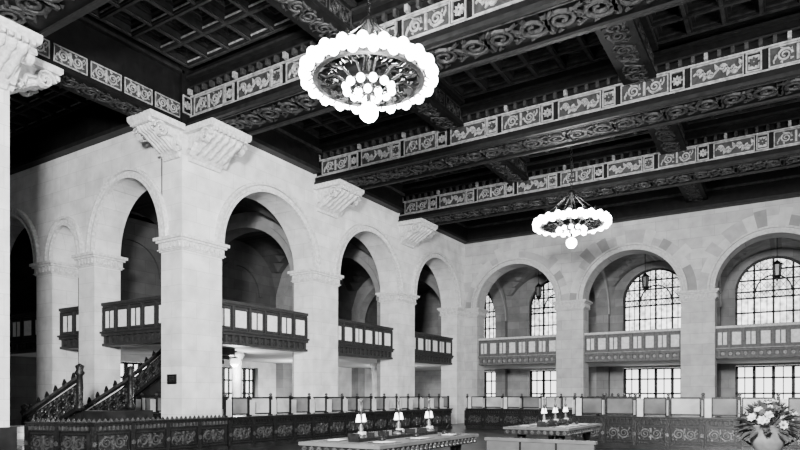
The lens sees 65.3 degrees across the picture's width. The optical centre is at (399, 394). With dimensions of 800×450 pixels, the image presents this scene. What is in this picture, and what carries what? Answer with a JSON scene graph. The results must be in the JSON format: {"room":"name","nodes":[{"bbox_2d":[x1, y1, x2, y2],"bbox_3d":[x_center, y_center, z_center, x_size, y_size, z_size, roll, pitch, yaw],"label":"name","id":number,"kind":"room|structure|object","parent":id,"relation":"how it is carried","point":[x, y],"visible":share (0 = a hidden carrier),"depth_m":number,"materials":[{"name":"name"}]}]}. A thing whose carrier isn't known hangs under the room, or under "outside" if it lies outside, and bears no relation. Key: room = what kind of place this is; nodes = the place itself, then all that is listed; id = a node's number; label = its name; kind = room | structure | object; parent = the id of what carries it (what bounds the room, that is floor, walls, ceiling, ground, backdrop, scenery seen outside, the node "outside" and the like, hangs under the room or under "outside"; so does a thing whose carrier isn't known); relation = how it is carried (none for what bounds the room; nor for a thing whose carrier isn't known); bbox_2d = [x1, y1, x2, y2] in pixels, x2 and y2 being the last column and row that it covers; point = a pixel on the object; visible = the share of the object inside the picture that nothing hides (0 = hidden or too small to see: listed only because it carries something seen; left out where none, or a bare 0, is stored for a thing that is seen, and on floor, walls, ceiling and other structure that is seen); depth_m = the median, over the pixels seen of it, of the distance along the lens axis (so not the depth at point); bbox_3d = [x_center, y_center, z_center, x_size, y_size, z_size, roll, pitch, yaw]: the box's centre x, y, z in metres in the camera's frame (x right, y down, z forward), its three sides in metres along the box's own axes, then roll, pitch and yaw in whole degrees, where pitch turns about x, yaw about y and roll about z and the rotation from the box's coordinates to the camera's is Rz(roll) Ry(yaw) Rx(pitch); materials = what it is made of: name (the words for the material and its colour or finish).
{"room":"bank lobby","nodes":[
{"label":"bank lobby","id":0,"kind":"room"},
{"bbox_2d":[0,83,9,426],"bbox_3d":[-14.224,-4.900,11.600,1.100,13.400,12.600,0,0,32],"label":"wall","id":1,"kind":"structure","parent":0,"point":[4,94],"depth_m":16.57,"materials":[{"name":"stone"}]},
{"bbox_2d":[0,427,16,449],"bbox_3d":[-10.784,1.325,15.936,0.340,0.950,1.900,0,0,32],"label":"trim","id":2,"kind":"structure","parent":1,"relation":"attached to","point":[8,435],"depth_m":16.46,"materials":[{"name":"stone"}]},
{"bbox_2d":[0,15,42,89],"bbox_3d":[-10.193,-8.630,15.626,1.470,1.100,1.680,0,0,32],"label":"stone corbel","id":3,"kind":"object","parent":1,"relation":"attached to","point":[18,43],"visible":1,"depth_m":15.81,"materials":[{"name":"stone"}]},
{"bbox_2d":[10,57,63,96],"bbox_3d":[-10.438,-8.690,17.471,1.230,1.100,1.370,0,0,32],"label":"stone corbel","id":4,"kind":"object","parent":1,"relation":"attached to","point":[41,75],"visible":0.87,"depth_m":17.27,"materials":[{"name":"stone"}]},
{"bbox_2d":[10,228,36,425],"bbox_3d":[-20.540,-4.900,30.346,1.000,13.400,14.300,0,0,32],"label":"wall","id":5,"kind":"structure","parent":0,"point":[23,284],"depth_m":31.64,"materials":[{"name":"stone"}]},
{"bbox_2d":[10,131,168,410],"bbox_3d":[-13.969,-4.900,26.086,14.660,13.400,1.500,0,0,32],"label":"wall","id":6,"kind":"structure","parent":0,"point":[74,208],"depth_m":24.66,"materials":[{"name":"stone"}]},
{"bbox_2d":[10,312,36,353],"bbox_3d":[-17.030,-2.740,27.990,4.746,1.680,0.715,0,0,32],"label":"parapet","id":7,"kind":"object","parent":6,"relation":"attached to","point":[23,326],"visible":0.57,"depth_m":27.48,"materials":[{"name":"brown wood"}]},
{"bbox_2d":[57,306,78,349],"bbox_3d":[-13.214,-2.740,25.606,1.946,1.680,0.715,0,0,32],"label":"parapet","id":8,"kind":"object","parent":6,"relation":"attached to","point":[69,316],"visible":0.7,"depth_m":25.57,"materials":[{"name":"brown wood"}]},
{"bbox_2d":[99,295,160,346],"bbox_3d":[-9.801,-2.740,23.473,4.096,1.680,0.715,0,0,32],"label":"parapet","id":9,"kind":"object","parent":6,"relation":"attached to","point":[137,321],"visible":0.89,"depth_m":23.38,"materials":[{"name":"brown wood"}]},
{"bbox_2d":[78,210,376,415],"bbox_3d":[-7.066,-4.900,39.908,0.920,13.400,29.600,0,0,32],"label":"wall","id":10,"kind":"structure","parent":0,"point":[246,276],"depth_m":35.50,"materials":[{"name":"stone"}]},
{"bbox_2d":[120,362,150,388],"bbox_3d":[-13.217,-0.400,30.073,0.110,2.400,3.260,0,0,32],"label":"window","id":11,"kind":"structure","parent":10,"relation":"in","point":[123,365],"depth_m":30.02,"materials":[{"name":"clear glass"}]},
{"bbox_2d":[222,367,254,408],"bbox_3d":[-9.560,-0.400,35.925,0.110,2.400,3.260,0,0,32],"label":"window","id":12,"kind":"structure","parent":10,"relation":"in","point":[248,374],"depth_m":36.51,"materials":[{"name":"clear glass"}]},
{"bbox_2d":[153,131,465,423],"bbox_3d":[-2.137,-4.900,30.944,1.500,13.400,22.280,0,0,32],"label":"wall","id":13,"kind":"structure","parent":0,"point":[199,201],"depth_m":26.82,"materials":[{"name":"stone"}]},
{"bbox_2d":[127,109,184,161],"bbox_3d":[-8.212,-8.690,21.033,1.230,1.100,1.370,0,0,32],"label":"stone corbel","id":14,"kind":"object","parent":13,"relation":"attached to","point":[163,132],"visible":1,"depth_m":20.91,"materials":[{"name":"stone"}]},
{"bbox_2d":[167,374,176,383],"bbox_3d":[-7.902,-0.550,21.623,0.460,0.340,0.060,0,0,32],"label":"wall plaque","id":15,"kind":"object","parent":13,"relation":"attached to","point":[171,378],"visible":1,"depth_m":21.59,"materials":[{"name":"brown metal"}]},
{"bbox_2d":[183,117,251,172],"bbox_3d":[-6.351,-8.630,21.774,1.470,1.100,1.780,0,0,32],"label":"stone corbel","id":16,"kind":"object","parent":13,"relation":"attached to","point":[212,143],"visible":1,"depth_m":21.53,"materials":[{"name":"stone"}]},
{"bbox_2d":[313,179,363,218],"bbox_3d":[-2.695,-8.630,27.626,1.470,1.100,1.780,0,0,32],"label":"stone corbel","id":17,"kind":"object","parent":13,"relation":"attached to","point":[333,197],"visible":1,"depth_m":27.33,"materials":[{"name":"stone"}]},
{"bbox_2d":[397,218,437,248],"bbox_3d":[0.961,-8.630,33.477,1.470,1.100,1.780,0,0,32],"label":"stone corbel","id":18,"kind":"object","parent":13,"relation":"attached to","point":[412,232],"visible":1,"depth_m":33.15,"materials":[{"name":"stone"}]},
{"bbox_2d":[10,0,799,184],"bbox_3d":[-1.629,-11.445,19.944,44.100,0.710,40.100,0,0,32],"label":"ceiling","id":19,"kind":"structure","parent":0,"point":[191,33],"depth_m":19.80,"materials":[{"name":"black wood"}]},
{"bbox_2d":[0,0,110,37],"bbox_3d":[0.929,-10.390,8.705,27.650,2.420,1.830,0,0,32],"label":"ceiling beam","id":20,"kind":"structure","parent":19,"relation":"attached to","point":[43,17],"depth_m":15.01,"materials":[{"name":"black wood"}]},
{"bbox_2d":[35,14,192,124],"bbox_3d":[-9.231,-10.405,19.317,1.210,2.370,6.019,0,0,32],"label":"beam","id":21,"kind":"structure","parent":19,"relation":"attached to","point":[101,64],"depth_m":19.34,"materials":[{"name":"black wood"}]},
{"bbox_2d":[265,0,356,41],"bbox_3d":[-3.150,-10.830,15.529,1.120,1.520,5.707,0,0,32],"label":"cross beam","id":22,"kind":"structure","parent":19,"relation":"attached to","point":[320,19],"depth_m":16.84,"materials":[{"name":"black wood"}]},
{"bbox_2d":[299,0,437,122],"bbox_3d":[-0.712,-8.920,14.241,3.170,5.359,3.162,0,0,32],"label":"chandelier","id":23,"kind":"object","parent":19,"relation":"hanging from","point":[367,103],"visible":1,"depth_m":13.90,"materials":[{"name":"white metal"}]},
{"bbox_2d":[402,78,464,131],"bbox_3d":[0.586,-10.830,21.507,1.120,1.520,5.207,0,0,32],"label":"cross beam","id":24,"kind":"structure","parent":19,"relation":"attached to","point":[442,109],"depth_m":22.51,"materials":[{"name":"black wood"}]},
{"bbox_2d":[185,0,694,135],"bbox_3d":[4.758,-10.390,14.832,27.650,2.420,1.780,0,0,32],"label":"ceiling beam","id":25,"kind":"structure","parent":19,"relation":"attached to","point":[254,88],"depth_m":17.19,"materials":[{"name":"black wood"}]},
{"bbox_2d":[484,156,529,183],"bbox_3d":[4.243,-10.830,27.359,1.120,1.520,5.207,0,0,32],"label":"cross beam","id":26,"kind":"structure","parent":19,"relation":"attached to","point":[513,170],"depth_m":28.43,"materials":[{"name":"black wood"}]},
{"bbox_2d":[314,5,799,189],"bbox_3d":[8.414,-10.390,20.684,27.650,2.420,1.780,0,0,32],"label":"ceiling beam","id":27,"kind":"structure","parent":19,"relation":"attached to","point":[754,62],"depth_m":21.36,"materials":[{"name":"black wood"}]},
{"bbox_2d":[542,203,577,220],"bbox_3d":[8.124,-10.830,33.571,1.120,1.520,6.147,0,0,32],"label":"cross beam","id":28,"kind":"structure","parent":19,"relation":"attached to","point":[561,207],"depth_m":34.16,"materials":[{"name":"black wood"}]},
{"bbox_2d":[532,146,611,247],"bbox_3d":[7.078,-8.835,25.764,3.170,5.529,3.162,0,0,32],"label":"chandelier","id":29,"kind":"object","parent":19,"relation":"hanging from","point":[599,220],"visible":0.94,"depth_m":25.46,"materials":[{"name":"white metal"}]},
{"bbox_2d":[398,101,799,225],"bbox_3d":[12.071,-10.390,26.536,27.650,2.420,1.780,0,0,32],"label":"ceiling beam","id":30,"kind":"structure","parent":19,"relation":"attached to","point":[768,139],"depth_m":27.38,"materials":[{"name":"black wood"}]},
{"bbox_2d":[595,15,657,84],"bbox_3d":[6.353,-10.830,17.904,1.120,1.520,5.207,0,0,32],"label":"cross beam","id":31,"kind":"structure","parent":19,"relation":"attached to","point":[630,45],"depth_m":18.47,"materials":[{"name":"black wood"}]},
{"bbox_2d":[648,121,687,154],"bbox_3d":[10.009,-10.830,23.755,1.120,1.520,5.207,0,0,32],"label":"cross beam","id":32,"kind":"structure","parent":19,"relation":"attached to","point":[669,138],"depth_m":24.69,"materials":[{"name":"black wood"}]},
{"bbox_2d":[678,181,708,202],"bbox_3d":[13.891,-10.830,29.967,1.120,1.520,6.147,0,0,32],"label":"cross beam","id":33,"kind":"structure","parent":19,"relation":"attached to","point":[695,192],"depth_m":31.18,"materials":[{"name":"black wood"}]},
{"bbox_2d":[10,344,799,370],"bbox_3d":[5.986,-2.125,31.281,43.000,0.350,28.800,0,0,32],"label":"floor","id":34,"kind":"structure","parent":0,"point":[251,354],"depth_m":35.27,"materials":[{"name":"paint"}]},
{"bbox_2d":[121,347,234,409],"bbox_3d":[-10.072,-1.109,27.283,7.180,5.282,1.920,0,0,32],"label":"staircase","id":35,"kind":"structure","parent":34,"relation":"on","point":[147,382],"depth_m":26.73,"materials":[{"name":"stone"}]},
{"bbox_2d":[230,351,238,366],"bbox_3d":[-7.338,-1.600,27.697,0.400,0.700,0.390,0,0,32],"label":"globe pendant lamp","id":36,"kind":"object","parent":34,"relation":"hanging from","point":[234,361],"visible":0.87,"depth_m":27.58,"materials":[{"name":"white glass"}]},
{"bbox_2d":[222,299,309,351],"bbox_3d":[-5.636,-2.740,25.331,0.715,1.680,5.206,0,0,32],"label":"parapet","id":37,"kind":"object","parent":34,"relation":"on","point":[245,325],"visible":0.93,"depth_m":25.14,"materials":[{"name":"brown wood"}]},
{"bbox_2d":[338,319,394,359],"bbox_3d":[-1.963,-2.740,31.207,0.715,1.680,5.206,0,0,32],"label":"parapet","id":38,"kind":"object","parent":34,"relation":"on","point":[355,339],"visible":0.88,"depth_m":31.09,"materials":[{"name":"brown wood"}]},
{"bbox_2d":[415,332,453,364],"bbox_3d":[1.709,-2.740,37.084,0.715,1.680,5.206,0,0,32],"label":"parapet","id":39,"kind":"object","parent":34,"relation":"on","point":[429,348],"visible":0.88,"depth_m":37.03,"materials":[{"name":"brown wood"}]},
{"bbox_2d":[478,335,555,365],"bbox_3d":[7.285,-2.740,38.597,5.146,1.680,0.715,0,0,32],"label":"parapet","id":40,"kind":"object","parent":34,"relation":"on","point":[541,349],"visible":0.99,"depth_m":38.36,"materials":[{"name":"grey wood"}]},
{"bbox_2d":[584,328,680,362],"bbox_3d":[12.997,-2.740,35.028,5.216,1.680,0.715,0,0,32],"label":"parapet","id":41,"kind":"object","parent":34,"relation":"on","point":[657,344],"visible":0.99,"depth_m":34.78,"materials":[{"name":"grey wood"}]},
{"bbox_2d":[715,322,799,358],"bbox_3d":[18.764,-2.740,31.424,5.216,1.680,0.715,0,0,32],"label":"parapet","id":42,"kind":"object","parent":34,"relation":"on","point":[772,340],"visible":1,"depth_m":31.57,"materials":[{"name":"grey wood"}]},
{"bbox_2d":[239,423,654,449],"bbox_3d":[0.687,1.900,23.744,44.000,0.200,49.000,0,0,32],"label":"floor","id":43,"kind":"structure","parent":0,"point":[481,444],"depth_m":25.82,"materials":[{"name":"tile"}]},
{"bbox_2d":[10,425,23,449],"bbox_3d":[-11.084,1.375,18.777,2.300,0.850,2.300,0,0,32],"label":"marble steps","id":44,"kind":"structure","parent":43,"relation":"on","point":[20,428],"depth_m":18.30,"materials":[{"name":"white stone"}]},
{"bbox_2d":[23,418,91,449],"bbox_3d":[-9.065,1.215,16.863,2.096,1.170,0.720,0,0,16],"label":"balustrade","id":45,"kind":"object","parent":43,"relation":"on","point":[38,435],"visible":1,"depth_m":16.57,"materials":[{"name":"metal"}]},
{"bbox_2d":[19,363,135,424],"bbox_3d":[-11.079,0.400,21.427,3.675,2.800,2.120,0,0,32],"label":"staircase","id":46,"kind":"structure","parent":43,"relation":"on","point":[69,405],"depth_m":20.81,"materials":[{"name":"metal"}]},
{"bbox_2d":[83,410,152,420],"bbox_3d":[-9.059,1.150,20.188,1.040,1.300,2.325,0,0,32],"label":"stair landing","id":47,"kind":"structure","parent":43,"relation":"on","point":[101,414],"depth_m":19.65,"materials":[{"name":"stone"}]},
{"bbox_2d":[136,393,160,418],"bbox_3d":[-8.968,0.860,24.636,3.820,1.880,0.720,0,0,32],"label":"countertop","id":48,"kind":"structure","parent":43,"relation":"on","point":[147,403],"depth_m":25.04,"materials":[{"name":"stone"}]},
{"bbox_2d":[90,414,228,449],"bbox_3d":[-7.061,1.215,18.403,0.720,1.170,4.670,0,0,32],"label":"counter","id":49,"kind":"object","parent":43,"relation":"on","point":[199,433],"visible":1,"depth_m":18.12,"materials":[{"name":"metal"}]},
{"bbox_2d":[230,352,244,415],"bbox_3d":[-7.476,-0.075,28.609,0.680,3.750,0.680,0,0,32],"label":"round column","id":50,"kind":"structure","parent":43,"relation":"on","point":[236,371],"depth_m":28.41,"materials":[{"name":"white stone"}]},
{"bbox_2d":[223,393,452,449],"bbox_3d":[-1.616,0.860,27.117,0.720,1.880,15.820,0,0,32],"label":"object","id":51,"kind":"structure","parent":43,"relation":"on","point":[251,430],"depth_m":23.95,"materials":[{"name":"stone"}]},
{"bbox_2d":[370,363,376,410],"bbox_3d":[-1.530,-0.075,38.690,0.680,3.750,0.680,0,0,32],"label":"round column","id":52,"kind":"structure","parent":43,"relation":"on","point":[373,366],"depth_m":38.48,"materials":[{"name":"white stone"}]},
{"bbox_2d":[298,422,478,449],"bbox_3d":[-0.049,1.158,10.584,1.500,1.283,3.300,0,0,32],"label":"writing desk","id":53,"kind":"object","parent":43,"relation":"on","point":[417,438],"visible":0.97,"depth_m":9.88,"materials":[{"name":"stone"}]},
{"bbox_2d":[356,398,367,438],"bbox_3d":[-0.605,0.360,9.694,0.220,0.620,0.228,0,0,32],"label":"desk lamp","id":54,"kind":"object","parent":53,"relation":"on","point":[360,417],"visible":0.96,"depth_m":9.66,"materials":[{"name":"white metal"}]},
{"bbox_2d":[392,398,404,434],"bbox_3d":[-0.022,0.360,10.627,0.220,0.620,0.228,0,0,32],"label":"desk lamp","id":55,"kind":"object","parent":53,"relation":"on","point":[398,416],"visible":0.98,"depth_m":10.60,"materials":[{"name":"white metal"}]},
{"bbox_2d":[425,398,434,431],"bbox_3d":[0.534,0.360,11.517,0.220,0.620,0.228,0,0,32],"label":"desk lamp","id":56,"kind":"object","parent":53,"relation":"on","point":[428,414],"visible":0.94,"depth_m":11.49,"materials":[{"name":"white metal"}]},
{"bbox_2d":[484,437,597,449],"bbox_3d":[2.755,1.340,12.429,2.300,0.920,0.560,0,0,32],"label":"bench","id":57,"kind":"object","parent":43,"relation":"on","point":[493,443],"visible":1,"depth_m":12.42,"materials":[{"name":"leather"}]},
{"bbox_2d":[464,394,626,428],"bbox_3d":[7.218,0.860,31.856,8.420,1.880,0.720,0,0,32],"label":"countertop","id":58,"kind":"structure","parent":43,"relation":"on","point":[495,413],"depth_m":32.57,"materials":[{"name":"metal"}]},
{"bbox_2d":[503,415,601,440],"bbox_3d":[3.709,1.158,14.899,1.500,1.283,2.800,0,0,32],"label":"writing desk","id":59,"kind":"object","parent":43,"relation":"on","point":[562,429],"visible":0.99,"depth_m":14.04,"materials":[{"name":"stone"}]},
{"bbox_2d":[541,397,548,424],"bbox_3d":[3.285,0.360,14.220,0.220,0.620,0.228,0,0,32],"label":"desk lamp","id":60,"kind":"object","parent":59,"relation":"on","point":[544,410],"visible":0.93,"depth_m":14.19,"materials":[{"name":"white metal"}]},
{"bbox_2d":[553,397,559,422],"bbox_3d":[3.709,0.360,14.899,0.220,0.620,0.228,0,0,32],"label":"desk lamp","id":61,"kind":"object","parent":59,"relation":"on","point":[555,410],"visible":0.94,"depth_m":14.87,"materials":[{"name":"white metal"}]},
{"bbox_2d":[563,397,569,421],"bbox_3d":[4.133,0.360,15.577,0.220,0.620,0.228,0,0,32],"label":"desk lamp","id":62,"kind":"object","parent":59,"relation":"on","point":[565,409],"visible":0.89,"depth_m":15.55,"materials":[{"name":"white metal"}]},
{"bbox_2d":[594,393,646,415],"bbox_3d":[9.084,0.860,25.407,0.720,1.880,7.420,0,0,32],"label":"countertop","id":63,"kind":"structure","parent":43,"relation":"on","point":[611,394],"depth_m":24.95,"materials":[{"name":"stone"}]},
{"bbox_2d":[571,392,799,449],"bbox_3d":[12.837,0.860,18.203,15.620,1.880,0.720,0,0,32],"label":"countertop","id":64,"kind":"structure","parent":43,"relation":"on","point":[638,430],"depth_m":20.45,"materials":[{"name":"stone"}]},
{"bbox_2d":[733,399,799,449],"bbox_3d":[5.837,0.930,9.908,1.019,1.740,1.011,0,0,32],"label":"flower arrangement","id":65,"kind":"object","parent":43,"relation":"on","point":[768,436],"visible":1,"depth_m":9.75,"materials":[{"name":"plant"}]},
{"bbox_2d":[128,190,799,311],"bbox_3d":[5.978,-7.475,31.268,43.000,2.750,28.830,0,0,32],"label":"vault","id":66,"kind":"object","parent":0,"point":[355,275],"visible":0.18,"depth_m":38.14,"materials":[{"name":"stone"}]},
{"bbox_2d":[535,270,541,301],"bbox_3d":[9.271,-7.470,41.728,0.560,2.460,0.485,0,0,32],"label":"hanging lantern","id":67,"kind":"object","parent":66,"relation":"hanging from","point":[538,288],"visible":0.96,"depth_m":41.62,"materials":[{"name":"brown metal"}]},
{"bbox_2d":[641,254,649,292],"bbox_3d":[14.995,-7.470,38.151,0.560,2.460,0.485,0,0,32],"label":"hanging lantern","id":68,"kind":"object","parent":66,"relation":"hanging from","point":[645,277],"visible":0.96,"depth_m":38.04,"materials":[{"name":"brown metal"}]},
{"bbox_2d":[772,259,782,281],"bbox_3d":[20.847,-7.470,34.494,0.560,2.460,0.485,0,0,32],"label":"hanging lantern","id":69,"kind":"object","parent":66,"relation":"hanging from","point":[777,265],"visible":0.98,"depth_m":34.38,"materials":[{"name":"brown metal"}]},
{"bbox_2d":[225,212,721,416],"bbox_3d":[7.371,-3.700,34.083,29.980,11.000,22.580,0,0,32],"label":"wall","id":70,"kind":"structure","parent":0,"point":[239,224],"depth_m":38.95,"materials":[{"name":"stone"}]},
{"bbox_2d":[415,248,799,418],"bbox_3d":[16.458,-4.900,42.190,36.800,13.400,0.800,0,0,32],"label":"wall","id":71,"kind":"structure","parent":0,"point":[427,316],"depth_m":43.63,"materials":[{"name":"stone"}]},
{"bbox_2d":[484,295,494,337],"bbox_3d":[5.738,-6.375,48.811,4.100,4.150,0.130,0,0,32],"label":"window","id":72,"kind":"structure","parent":71,"relation":"in","point":[489,320],"depth_m":48.11,"materials":[{"name":"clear glass"}]},
{"bbox_2d":[484,371,494,395],"bbox_3d":[5.743,-0.510,48.820,4.160,2.620,0.110,0,0,32],"label":"window","id":73,"kind":"structure","parent":71,"relation":"in","point":[489,376],"depth_m":48.12,"materials":[{"name":"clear glass"}]},
{"bbox_2d":[530,281,555,335],"bbox_3d":[11.420,-6.375,45.261,4.100,4.150,0.130,0,0,32],"label":"window","id":74,"kind":"structure","parent":71,"relation":"in","point":[542,313],"depth_m":45.77,"materials":[{"name":"clear glass"}]},
{"bbox_2d":[530,370,555,396],"bbox_3d":[11.425,-0.510,45.269,4.160,2.620,0.110,0,0,32],"label":"window","id":75,"kind":"structure","parent":71,"relation":"in","point":[543,382],"depth_m":45.80,"materials":[{"name":"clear glass"}]},
{"bbox_2d":[624,268,680,330],"bbox_3d":[17.102,-6.375,41.710,4.100,4.150,0.130,0,0,32],"label":"window","id":76,"kind":"structure","parent":71,"relation":"in","point":[659,307],"depth_m":41.81,"materials":[{"name":"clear glass"}]},
{"bbox_2d":[624,367,680,398],"bbox_3d":[17.107,-0.510,41.719,4.160,2.620,0.110,0,0,32],"label":"window","id":77,"kind":"structure","parent":71,"relation":"in","point":[649,382],"depth_m":41.85,"materials":[{"name":"clear glass"}]},
{"bbox_2d":[735,256,799,324],"bbox_3d":[22.826,-6.375,38.133,4.100,4.150,0.130,0,0,32],"label":"window","id":78,"kind":"structure","parent":71,"relation":"in","point":[759,298],"depth_m":38.31,"materials":[{"name":"clear glass"}]},
{"bbox_2d":[735,365,799,398],"bbox_3d":[22.831,-0.510,38.142,4.160,2.620,0.110,0,0,32],"label":"window","id":79,"kind":"structure","parent":71,"relation":"in","point":[765,380],"depth_m":38.33,"materials":[{"name":"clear glass"}]},
{"bbox_2d":[465,197,799,416],"bbox_3d":[15.707,-4.900,33.402,28.760,13.400,1.500,0,0,32],"label":"wall","id":80,"kind":"structure","parent":0,"point":[699,245],"depth_m":34.50,"materials":[{"name":"stone"}]},
{"bbox_2d":[10,102,799,243],"bbox_3d":[3.102,-10.620,31.280,47.707,1.940,17.118,0,0,-5],"label":"crown molding","id":81,"kind":"structure","parent":80,"relation":"attached to","point":[92,124],"depth_m":30.66,"materials":[{"name":"black wood"}]}
]}

